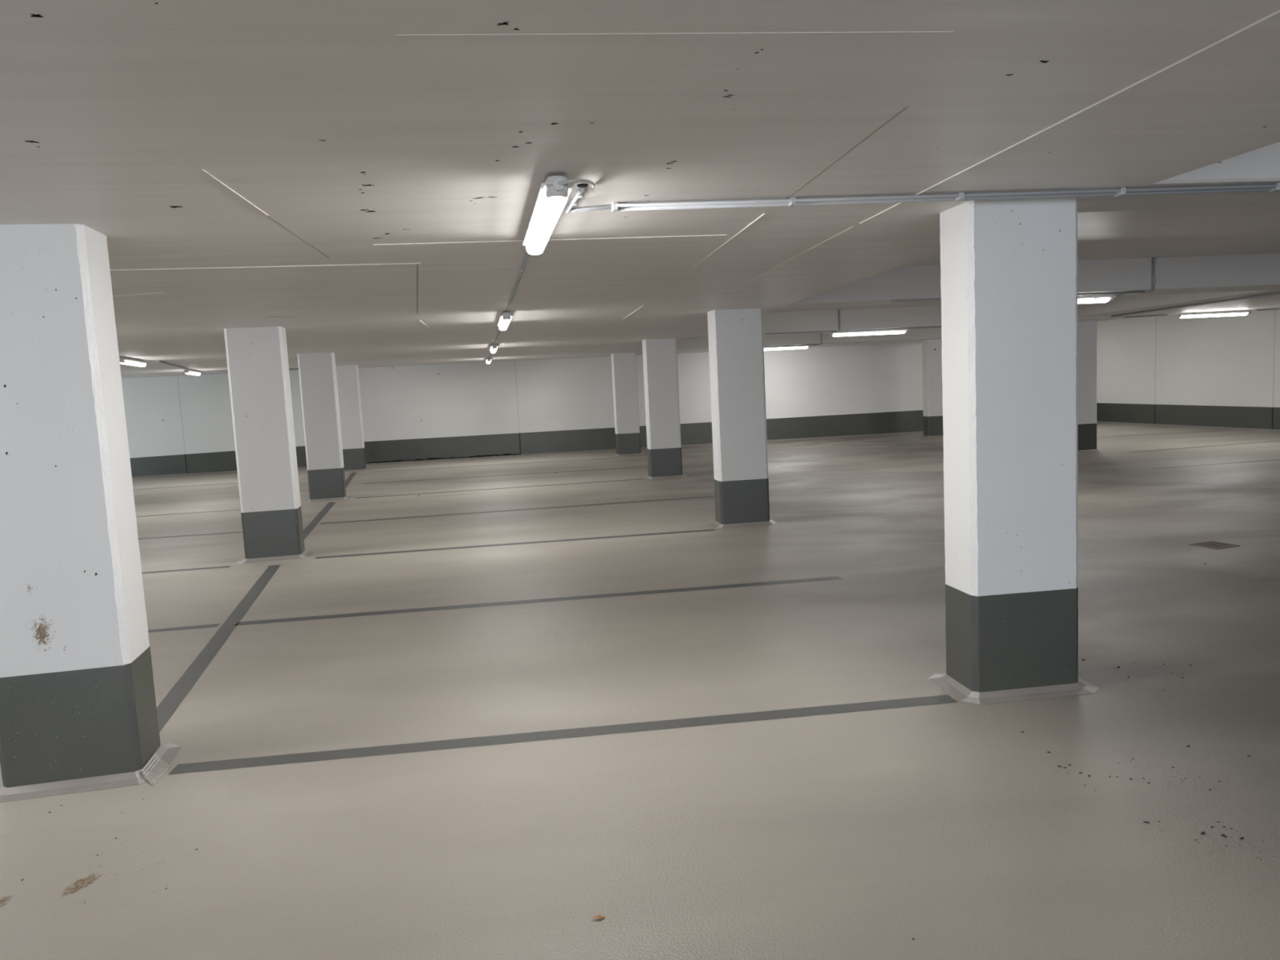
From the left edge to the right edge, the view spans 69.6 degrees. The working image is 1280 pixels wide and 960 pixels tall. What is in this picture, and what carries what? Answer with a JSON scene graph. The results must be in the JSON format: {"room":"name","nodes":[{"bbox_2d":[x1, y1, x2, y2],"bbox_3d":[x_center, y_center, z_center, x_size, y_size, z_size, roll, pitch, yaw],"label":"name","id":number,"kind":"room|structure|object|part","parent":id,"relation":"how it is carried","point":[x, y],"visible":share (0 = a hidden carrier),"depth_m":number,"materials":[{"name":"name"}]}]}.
{"room":"parking garage","nodes":[
{"label":"parking garage","id":0,"kind":"room"},
{"bbox_2d":[121,342,923,457],"bbox_3d":[-1.651,-2.216,23.630,29.200,3.000,0.302,-4,6,-7],"label":"wall","id":1,"kind":"structure","parent":0,"point":[180,415],"depth_m":23.30,"materials":[{"name":"white paint"}]},
{"bbox_2d":[129,409,1279,478],"bbox_3d":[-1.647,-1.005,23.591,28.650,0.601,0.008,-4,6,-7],"label":"baseboard","id":2,"kind":"structure","parent":1,"relation":"attached to","point":[576,440],"depth_m":23.46,"materials":[{"name":"paint"}]},
{"bbox_2d":[0,422,1279,959],"bbox_3d":[1.059,0.840,8.169,30.400,0.200,32.100,-4,6,-7],"label":"floor","id":3,"kind":"structure","parent":0,"point":[948,828],"depth_m":4.18,"materials":[{"name":"grey concrete"}]},
{"bbox_2d":[0,895,13,906],"bbox_3d":[-2.150,1.415,3.085,0.068,0.001,0.080,-4,6,-7],"label":"smear","id":4,"kind":"object","parent":3,"relation":"on","point":[4,899],"visible":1,"depth_m":3.10,"materials":[{"name":"brown soil"}]},
{"bbox_2d":[61,873,100,897],"bbox_3d":[-1.929,1.395,3.175,0.078,0.001,0.156,0,6,25],"label":"smear","id":5,"kind":"object","parent":3,"relation":"on","point":[77,886],"visible":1,"depth_m":3.18,"materials":[{"name":"brown soil"}]},
{"bbox_2d":[0,223,182,802],"bbox_3d":[-2.562,0.132,4.040,0.733,2.401,0.535,-4,6,-12],"label":"concrete column","id":6,"kind":"structure","parent":3,"relation":"on","point":[78,708],"depth_m":3.94,"materials":[{"name":"white paint"}]},
{"bbox_2d":[18,798,197,905],"bbox_3d":[-2.051,1.370,3.473,0.513,0.002,1.162,-8,8,-43],"label":"crumbs","id":7,"kind":"object","parent":3,"relation":"on","point":[143,798],"visible":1,"depth_m":3.38,"materials":[{"name":"black"}]},
{"bbox_2d":[147,623,219,632],"bbox_3d":[-3.539,1.105,6.794,0.822,0.001,0.110,-4,6,-7],"label":"parking line","id":8,"kind":"object","parent":3,"relation":"on","point":[214,624],"visible":0.6,"depth_m":6.81,"materials":[{"name":"grey paint"}]},
{"bbox_2d":[142,565,231,573],"bbox_3d":[-6.706,1.042,8.932,5.183,0.001,0.260,-4,6,-7],"label":"parking line","id":9,"kind":"object","parent":3,"relation":"on","point":[224,566],"visible":0.41,"depth_m":9.26,"materials":[{"name":"grey paint"}]},
{"bbox_2d":[136,509,240,516],"bbox_3d":[-8.312,0.602,14.021,5.704,0.001,0.361,-4,6,-7],"label":"parking line","id":10,"kind":"object","parent":3,"relation":"on","point":[234,509],"visible":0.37,"depth_m":14.24,"materials":[{"name":"grey paint"}]},
{"bbox_2d":[137,531,242,539],"bbox_3d":[-7.660,0.825,11.518,5.551,0.001,0.151,-4,6,-7],"label":"parking line","id":11,"kind":"object","parent":3,"relation":"on","point":[240,531],"visible":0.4,"depth_m":11.74,"materials":[{"name":"grey paint"}]},
{"bbox_2d":[156,564,280,733],"bbox_3d":[-3.054,1.073,6.873,0.731,0.001,4.964,-4,6,-7],"label":"floor marking","id":12,"kind":"object","parent":3,"relation":"on","point":[171,701],"visible":0.92,"depth_m":6.04,"materials":[{"name":"grey paint"}]},
{"bbox_2d":[135,478,307,489],"bbox_3d":[-9.285,0.122,19.191,5.506,0.001,0.448,-4,6,-7],"label":"parking line","id":13,"kind":"object","parent":3,"relation":"on","point":[302,478],"visible":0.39,"depth_m":19.17,"materials":[{"name":"grey paint"}]},
{"bbox_2d":[223,326,313,563],"bbox_3d":[-3.923,-0.375,9.655,0.722,2.400,0.495,-4,6,-12],"label":"concrete column","id":14,"kind":"structure","parent":3,"relation":"on","point":[258,366],"depth_m":9.51,"materials":[{"name":"white paint"}]},
{"bbox_2d":[302,502,335,540],"bbox_3d":[-4.396,0.569,12.459,0.595,0.001,4.792,-4,6,-7],"label":"parking line","id":15,"kind":"object","parent":3,"relation":"on","point":[317,518],"visible":0.75,"depth_m":12.69,"materials":[{"name":"grey paint"}]},
{"bbox_2d":[297,352,351,502],"bbox_3d":[-5.234,-0.875,15.178,0.722,2.400,0.495,-4,6,-12],"label":"concrete column","id":16,"kind":"structure","parent":3,"relation":"on","point":[317,371],"depth_m":15.03,"materials":[{"name":"white paint"}]},
{"bbox_2d":[345,472,356,487],"bbox_3d":[-5.778,0.056,18.146,0.713,0.001,5.113,-4,6,-7],"label":"parking line","id":17,"kind":"object","parent":3,"relation":"on","point":[351,476],"visible":0.56,"depth_m":19.04,"materials":[{"name":"grey paint"}]},
{"bbox_2d":[335,364,369,471],"bbox_3d":[-6.652,-1.407,21.076,0.722,2.400,0.495,-4,6,-12],"label":"concrete column","id":18,"kind":"structure","parent":3,"relation":"on","point":[348,376],"depth_m":20.93,"materials":[{"name":"white paint"}]},
{"bbox_2d":[366,453,519,463],"bbox_3d":[-4.926,-0.548,23.195,3.800,0.058,0.020,-4,6,-7],"label":"parking line","id":19,"kind":"object","parent":3,"relation":"on","point":[507,454],"depth_m":23.18,"materials":[{"name":"black paint"}]},
{"bbox_2d":[376,457,613,471],"bbox_3d":[-3.309,-0.340,20.834,5.503,0.001,0.264,-4,6,-7],"label":"parking line","id":20,"kind":"object","parent":3,"relation":"on","point":[607,458],"visible":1,"depth_m":20.83,"materials":[{"name":"grey paint"}]},
{"bbox_2d":[355,478,643,498],"bbox_3d":[-2.318,0.141,15.646,4.835,0.001,0.336,-4,6,-7],"label":"parking line","id":21,"kind":"object","parent":3,"relation":"on","point":[642,478],"visible":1,"depth_m":15.63,"materials":[{"name":"grey paint"}]},
{"bbox_2d":[361,466,643,484],"bbox_3d":[-2.577,-0.097,18.106,5.651,0.001,0.185,-4,6,-7],"label":"parking line","id":22,"kind":"object","parent":3,"relation":"on","point":[635,467],"visible":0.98,"depth_m":18.10,"materials":[{"name":"grey paint"}]},
{"bbox_2d":[314,528,715,559],"bbox_3d":[-1.277,0.679,9.872,4.251,0.001,0.146,-4,6,-7],"label":"parking line","id":23,"kind":"object","parent":3,"relation":"on","point":[708,530],"visible":1,"depth_m":9.86,"materials":[{"name":"grey paint"}]},
{"bbox_2d":[320,496,713,524],"bbox_3d":[-1.612,0.409,12.684,5.374,0.001,0.295,-4,6,-7],"label":"parking line","id":24,"kind":"object","parent":3,"relation":"on","point":[703,496],"visible":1,"depth_m":12.66,"materials":[{"name":"grey paint"}]},
{"bbox_2d":[235,576,842,625],"bbox_3d":[-0.696,0.929,7.144,4.660,0.001,0.133,-4,6,-7],"label":"parking line","id":25,"kind":"object","parent":3,"relation":"on","point":[478,605],"visible":1,"depth_m":7.13,"materials":[{"name":"grey paint"}]},
{"bbox_2d":[168,694,957,774],"bbox_3d":[-0.277,1.193,4.358,3.686,0.001,0.154,-4,6,-7],"label":"floor marking","id":26,"kind":"object","parent":3,"relation":"on","point":[935,700],"visible":1,"depth_m":4.34,"materials":[{"name":"grey paint"}]},
{"bbox_2d":[591,915,604,921],"bbox_3d":[-0.129,1.339,2.817,0.044,0.009,0.017,-4,6,-13],"label":"dry leaf","id":27,"kind":"object","parent":3,"relation":"on","point":[596,916],"visible":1,"depth_m":2.82,"materials":[{"name":"brown plant"}]},
{"bbox_3d":[-0.124,1.339,2.819,0.034,0.009,0.017,-4,6,-13],"label":"blade","id":28,"kind":"part","parent":27,"relation":"part of","materials":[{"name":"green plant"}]},
{"bbox_2d":[610,352,644,456],"bbox_3d":[-0.334,-1.800,21.880,0.734,2.400,0.495,-4,6,-7],"label":"concrete column","id":29,"kind":"structure","parent":3,"relation":"on","point":[624,366],"depth_m":21.72,"materials":[{"name":"white paint"}]},
{"bbox_2d":[641,337,687,479],"bbox_3d":[0.391,-1.246,16.105,0.734,2.400,0.495,-4,6,-7],"label":"concrete column","id":30,"kind":"structure","parent":3,"relation":"on","point":[660,356],"depth_m":15.95,"materials":[{"name":"white paint"}]},
{"bbox_2d":[706,308,777,528],"bbox_3d":[1.113,-0.698,10.389,0.734,2.400,0.495,-4,6,-7],"label":"concrete column","id":31,"kind":"structure","parent":3,"relation":"on","point":[735,336],"depth_m":10.24,"materials":[{"name":"white paint"}]},
{"bbox_2d":[921,338,943,437],"bbox_3d":[7.367,-2.286,22.933,0.734,2.400,0.495,-4,6,-7],"label":"concrete column","id":32,"kind":"structure","parent":3,"relation":"on","point":[932,391],"depth_m":22.79,"materials":[{"name":"white paint"}]},
{"bbox_2d":[928,198,1098,704],"bbox_3d":[1.852,-0.145,4.622,0.734,2.400,0.495,-4,6,-7],"label":"concrete column","id":33,"kind":"structure","parent":3,"relation":"on","point":[1009,268],"depth_m":4.48,"materials":[{"name":"white paint"}]},
{"bbox_2d":[1077,320,1101,452],"bbox_3d":[8.149,-1.762,17.129,0.734,2.460,0.495,-4,6,-7],"label":"concrete column","id":34,"kind":"structure","parent":3,"relation":"on","point":[1086,330],"depth_m":16.98,"materials":[{"name":"white paint"}]},
{"bbox_2d":[1021,731,1273,858],"bbox_3d":[1.945,1.169,3.508,0.926,0.004,0.957,0,6,23],"label":"crumbs","id":35,"kind":"object","parent":3,"relation":"on","point":[1048,752],"visible":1,"depth_m":3.51,"materials":[{"name":"black"}]},
{"bbox_2d":[1081,656,1213,690],"bbox_3d":[2.729,0.994,4.842,0.553,0.004,0.625,-4,6,-7],"label":"crumbs","id":36,"kind":"object","parent":3,"relation":"on","point":[1087,656],"visible":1,"depth_m":4.90,"materials":[{"name":"black"}]},
{"bbox_2d":[1102,430,1228,437],"bbox_3d":[10.609,-0.963,20.228,4.906,0.001,0.400,-4,6,-7],"label":"floor marking","id":37,"kind":"object","parent":3,"relation":"on","point":[1222,430],"visible":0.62,"depth_m":20.29,"materials":[{"name":"grey paint"}]},
{"bbox_2d":[1131,440,1279,452],"bbox_3d":[11.140,-0.670,17.106,4.861,0.001,0.649,-4,6,-7],"label":"floor marking","id":38,"kind":"object","parent":3,"relation":"on","point":[1271,441],"visible":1,"depth_m":16.93,"materials":[{"name":"grey paint"}]},
{"bbox_2d":[1188,540,1239,549],"bbox_3d":[4.977,0.562,7.983,0.270,0.006,0.270,-5,6,-18],"label":"floor drain","id":39,"kind":"object","parent":3,"relation":"on","point":[1212,544],"visible":1,"depth_m":7.97,"materials":[{"name":"black metal"}]},
{"bbox_2d":[1155,459,1279,469],"bbox_3d":[10.739,-0.372,14.384,6.155,0.001,0.419,-4,6,-7],"label":"floor marking","id":40,"kind":"object","parent":3,"relation":"on","point":[1268,460],"visible":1,"depth_m":14.04,"materials":[{"name":"grey paint"}]},
{"bbox_2d":[0,0,1279,378],"bbox_3d":[0.922,-1.940,7.886,30.400,0.605,32.100,-4,6,-7],"label":"ceiling","id":41,"kind":"structure","parent":0,"point":[362,180],"depth_m":3.01,"materials":[{"name":"concrete"}]},
{"bbox_2d":[119,357,146,366],"bbox_3d":[-7.697,-1.789,13.973,0.118,0.098,1.430,-5,6,-16],"label":"strip light","id":42,"kind":"object","parent":41,"relation":"attached to","point":[126,361],"visible":0.83,"depth_m":13.79,"materials":[{"name":"white plastic"}]},
{"bbox_2d":[157,360,189,369],"bbox_3d":[-8.372,-2.058,16.594,0.026,0.025,3.994,-5,6,-19],"label":"cable conduit","id":43,"kind":"object","parent":41,"relation":"attached to","point":[158,361],"visible":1,"depth_m":16.11,"materials":[{"name":"grey plastic"}]},
{"bbox_2d":[183,369,200,375],"bbox_3d":[-9.320,-2.241,19.189,0.118,0.098,1.430,-5,6,-16],"label":"strip light","id":44,"kind":"object","parent":41,"relation":"attached to","point":[186,371],"visible":1,"depth_m":18.91,"materials":[{"name":"white plastic"}]},
{"bbox_2d":[185,371,199,375],"bbox_3d":[-9.327,-2.220,19.217,0.090,0.050,1.310,-5,6,-16],"label":"diffuser","id":45,"kind":"object","parent":44,"relation":"attached to","point":[195,373],"depth_m":19.09,"materials":[{"name":"white plastic"}]},
{"bbox_2d":[213,368,298,371],"bbox_3d":[-8.119,-2.513,20.929,2.897,0.023,0.492,-6,7,-30],"label":"cable conduit","id":46,"kind":"object","parent":41,"relation":"attached to","point":[295,368],"visible":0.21,"depth_m":20.26,"materials":[{"name":"grey plastic"}]},
{"bbox_2d":[485,357,491,364],"bbox_3d":[-3.438,-2.707,20.921,0.118,0.098,1.430,-4,6,-10],"label":"strip light","id":47,"kind":"object","parent":41,"relation":"attached to","point":[488,360],"visible":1,"depth_m":20.33,"materials":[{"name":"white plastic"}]},
{"bbox_2d":[489,344,497,353],"bbox_3d":[-2.429,-2.183,15.298,0.118,0.098,1.430,-4,6,-10],"label":"strip light","id":48,"kind":"object","parent":41,"relation":"attached to","point":[493,348],"visible":1,"depth_m":14.71,"materials":[{"name":"white plastic"}]},
{"bbox_2d":[490,346,497,353],"bbox_3d":[-2.433,-2.162,15.326,0.090,0.050,1.310,-4,6,-10],"label":"diffuser","id":49,"kind":"object","parent":48,"relation":"attached to","point":[492,350],"depth_m":14.99,"materials":[{"name":"white plastic"}]},
{"bbox_2d":[493,329,500,344],"bbox_3d":[-1.918,-1.952,12.428,0.027,0.022,4.305,-4,6,-10],"label":"cable conduit","id":50,"kind":"object","parent":41,"relation":"attached to","point":[499,332],"visible":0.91,"depth_m":12.68,"materials":[{"name":"grey plastic"}]},
{"bbox_2d":[497,311,512,330],"bbox_3d":[-1.409,-1.650,9.586,0.118,0.098,1.430,-4,6,-10],"label":"strip light","id":51,"kind":"object","parent":41,"relation":"attached to","point":[505,318],"visible":1,"depth_m":9.06,"materials":[{"name":"white plastic"}]},
{"bbox_2d":[498,317,511,330],"bbox_3d":[-1.412,-1.629,9.615,0.090,0.050,1.310,-4,6,-10],"label":"diffuser","id":52,"kind":"object","parent":51,"relation":"attached to","point":[503,323],"depth_m":9.39,"materials":[{"name":"white plastic"}]},
{"bbox_2d":[506,252,529,312],"bbox_3d":[-0.914,-1.428,6.810,0.026,0.022,4.154,-4,6,-10],"label":"cable conduit","id":53,"kind":"object","parent":41,"relation":"attached to","point":[522,268],"visible":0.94,"depth_m":6.32,"materials":[{"name":"grey plastic"}]},
{"bbox_2d":[522,175,595,254],"bbox_3d":[-0.361,-1.131,3.998,0.223,0.098,1.495,-4,6,-10],"label":"strip light","id":54,"kind":"object","parent":41,"relation":"attached to","point":[553,193],"visible":1,"depth_m":3.59,"materials":[{"name":"white plastic"}]},
{"bbox_2d":[525,190,567,254],"bbox_3d":[-0.422,-1.109,4.050,0.090,0.050,1.310,-4,6,-10],"label":"diffuser","id":55,"kind":"object","parent":54,"relation":"attached to","point":[547,211],"depth_m":3.83,"materials":[{"name":"white plastic"}]},
{"bbox_2d":[564,186,584,213],"bbox_3d":[-0.270,-1.150,3.795,0.029,0.026,0.421,-4,6,-11],"label":"cable conduit","id":56,"kind":"object","parent":41,"relation":"attached to","point":[579,193],"visible":1,"depth_m":3.74,"materials":[{"name":"grey plastic"}]},
{"bbox_2d":[577,183,587,187],"bbox_3d":[-0.222,-1.140,3.564,0.042,0.006,0.042,-4,6,-7],"label":"socket","id":57,"kind":"object","parent":41,"relation":"attached to","point":[581,185],"visible":1,"depth_m":3.56,"materials":[{"name":"black plastic"}]},
{"bbox_2d":[764,345,811,351],"bbox_3d":[3.360,-3.135,21.833,1.430,0.098,0.118,-4,6,-7],"label":"strip light","id":58,"kind":"object","parent":41,"relation":"attached to","point":[797,347],"visible":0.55,"depth_m":21.81,"materials":[{"name":"white plastic"}]},
{"bbox_2d":[676,327,941,350],"bbox_3d":[3.941,-3.382,21.712,7.850,0.360,0.100,-4,6,-7],"label":"ceiling beam","id":59,"kind":"structure","parent":41,"relation":"attached to","point":[923,333],"depth_m":21.71,"materials":[{"name":"concrete"}]},
{"bbox_2d":[764,343,817,346],"bbox_3d":[2.938,-3.124,21.577,2.500,0.021,0.022,-4,6,-7],"label":"cable conduit","id":60,"kind":"object","parent":59,"relation":"attached to","point":[812,344],"visible":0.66,"depth_m":21.64,"materials":[{"name":"grey plastic"}]},
{"bbox_2d":[812,333,822,346],"bbox_3d":[4.197,-3.376,21.784,0.047,0.387,0.320,-7,7,-36],"label":"cable conduit","id":61,"kind":"object","parent":59,"relation":"attached to","point":[821,339],"visible":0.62,"depth_m":21.69,"materials":[{"name":"grey plastic"}]},
{"bbox_2d":[682,305,1124,338],"bbox_3d":[4.691,-2.869,16.323,7.950,0.360,0.670,-4,6,-7],"label":"ceiling beam","id":62,"kind":"structure","parent":41,"relation":"attached to","point":[918,316],"depth_m":15.87,"materials":[{"name":"concrete"}]},
{"bbox_2d":[832,309,840,333],"bbox_3d":[3.390,-2.731,15.860,0.046,0.387,0.190,-7,7,-33],"label":"cable conduit","id":63,"kind":"object","parent":62,"relation":"attached to","point":[839,310],"visible":1,"depth_m":15.80,"materials":[{"name":"grey plastic"}]},
{"bbox_2d":[765,325,941,334],"bbox_3d":[4.517,-2.633,16.004,4.800,0.021,0.022,-4,6,-7],"label":"cable conduit","id":64,"kind":"object","parent":62,"relation":"attached to","point":[940,326],"visible":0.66,"depth_m":15.89,"materials":[{"name":"grey plastic"}]},
{"bbox_2d":[830,328,910,336],"bbox_3d":[4.024,-2.582,16.097,1.430,0.098,0.118,-4,6,-7],"label":"strip light","id":65,"kind":"object","parent":62,"relation":"attached to","point":[893,331],"visible":1,"depth_m":16.06,"materials":[{"name":"white plastic"}]},
{"bbox_2d":[569,182,1279,212],"bbox_3d":[1.855,-1.288,4.151,4.351,0.032,0.106,-3,6,-5],"label":"cable conduit","id":66,"kind":"object","parent":41,"relation":"attached to","point":[961,196],"visible":0.97,"depth_m":4.08,"materials":[{"name":"grey plastic"}]},
{"bbox_2d":[769,253,1279,310],"bbox_3d":[4.973,-2.288,10.505,7.010,0.360,0.740,-4,6,-7],"label":"ceiling beam","id":67,"kind":"structure","parent":41,"relation":"attached to","point":[1252,272],"depth_m":10.20,"materials":[{"name":"concrete"}]},
{"bbox_2d":[890,290,1145,302],"bbox_3d":[4.155,-2.010,10.071,2.950,0.021,0.022,-4,6,-7],"label":"cable conduit","id":68,"kind":"object","parent":67,"relation":"attached to","point":[1127,291],"visible":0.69,"depth_m":10.16,"materials":[{"name":"grey plastic"}]},
{"bbox_2d":[1077,294,1116,303],"bbox_3d":[4.718,-2.039,10.445,1.430,0.098,0.118,-4,6,-7],"label":"strip light","id":69,"kind":"object","parent":67,"relation":"attached to","point":[1089,299],"visible":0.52,"depth_m":10.46,"materials":[{"name":"white plastic"}]},
{"bbox_2d":[1077,297,1108,303],"bbox_3d":[4.692,-2.014,10.444,1.310,0.050,0.090,-4,6,-7],"label":"diffuser","id":70,"kind":"object","parent":69,"relation":"attached to","point":[1080,300],"depth_m":10.46,"materials":[{"name":"white plastic"}]},
{"bbox_2d":[1117,257,1156,296],"bbox_3d":[5.582,-2.276,10.340,0.048,0.387,0.419,-7,7,-38],"label":"cable conduit","id":71,"kind":"object","parent":67,"relation":"attached to","point":[1153,260],"visible":0.98,"depth_m":10.21,"materials":[{"name":"grey plastic"}]},
{"bbox_2d":[1077,142,1279,212],"bbox_3d":[5.706,-1.748,4.858,7.010,0.360,0.700,-4,6,-7],"label":"ceiling beam","id":72,"kind":"structure","parent":41,"relation":"attached to","point":[1261,166],"depth_m":4.24,"materials":[{"name":"concrete"}]},
{"bbox_2d":[1111,291,1279,317],"bbox_3d":[8.657,-2.588,13.031,0.119,0.036,8.030,-3,6,-3],"label":"cable conduit","id":73,"kind":"object","parent":41,"relation":"attached to","point":[1273,293],"visible":0.84,"depth_m":14.01,"materials":[{"name":"grey plastic"}]},
{"bbox_2d":[1124,308,1279,318],"bbox_3d":[10.886,-3.099,16.973,4.940,0.034,0.100,-3,6,2],"label":"cable conduit","id":74,"kind":"object","parent":41,"relation":"attached to","point":[1144,316],"visible":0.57,"depth_m":16.99,"materials":[{"name":"grey plastic"}]},
{"bbox_2d":[1177,310,1252,318],"bbox_3d":[10.574,-3.051,16.943,1.430,0.098,0.118,-3,6,-6],"label":"strip light","id":75,"kind":"object","parent":41,"relation":"attached to","point":[1236,313],"visible":1,"depth_m":16.90,"materials":[{"name":"white plastic"}]},
{"bbox_2d":[1179,312,1247,318],"bbox_3d":[10.548,-3.025,16.943,1.310,0.050,0.090,-3,6,-6],"label":"diffuser","id":76,"kind":"object","parent":75,"relation":"attached to","point":[1193,314],"depth_m":16.89,"materials":[{"name":"white plastic"}]},
{"bbox_2d":[1097,308,1279,407],"bbox_3d":[15.147,-1.621,9.712,0.302,3.000,31.626,-4,6,-9],"label":"wall","id":77,"kind":"structure","parent":0,"point":[1229,361],"depth_m":21.79,"materials":[{"name":"white paint"}]},
{"bbox_2d":[1097,403,1279,429],"bbox_3d":[15.203,-0.399,9.839,0.308,0.540,31.620,-4,6,-9],"label":"baseboard","id":78,"kind":"structure","parent":77,"relation":"attached to","point":[1251,417],"depth_m":21.85,"materials":[{"name":"paint"}]}
]}

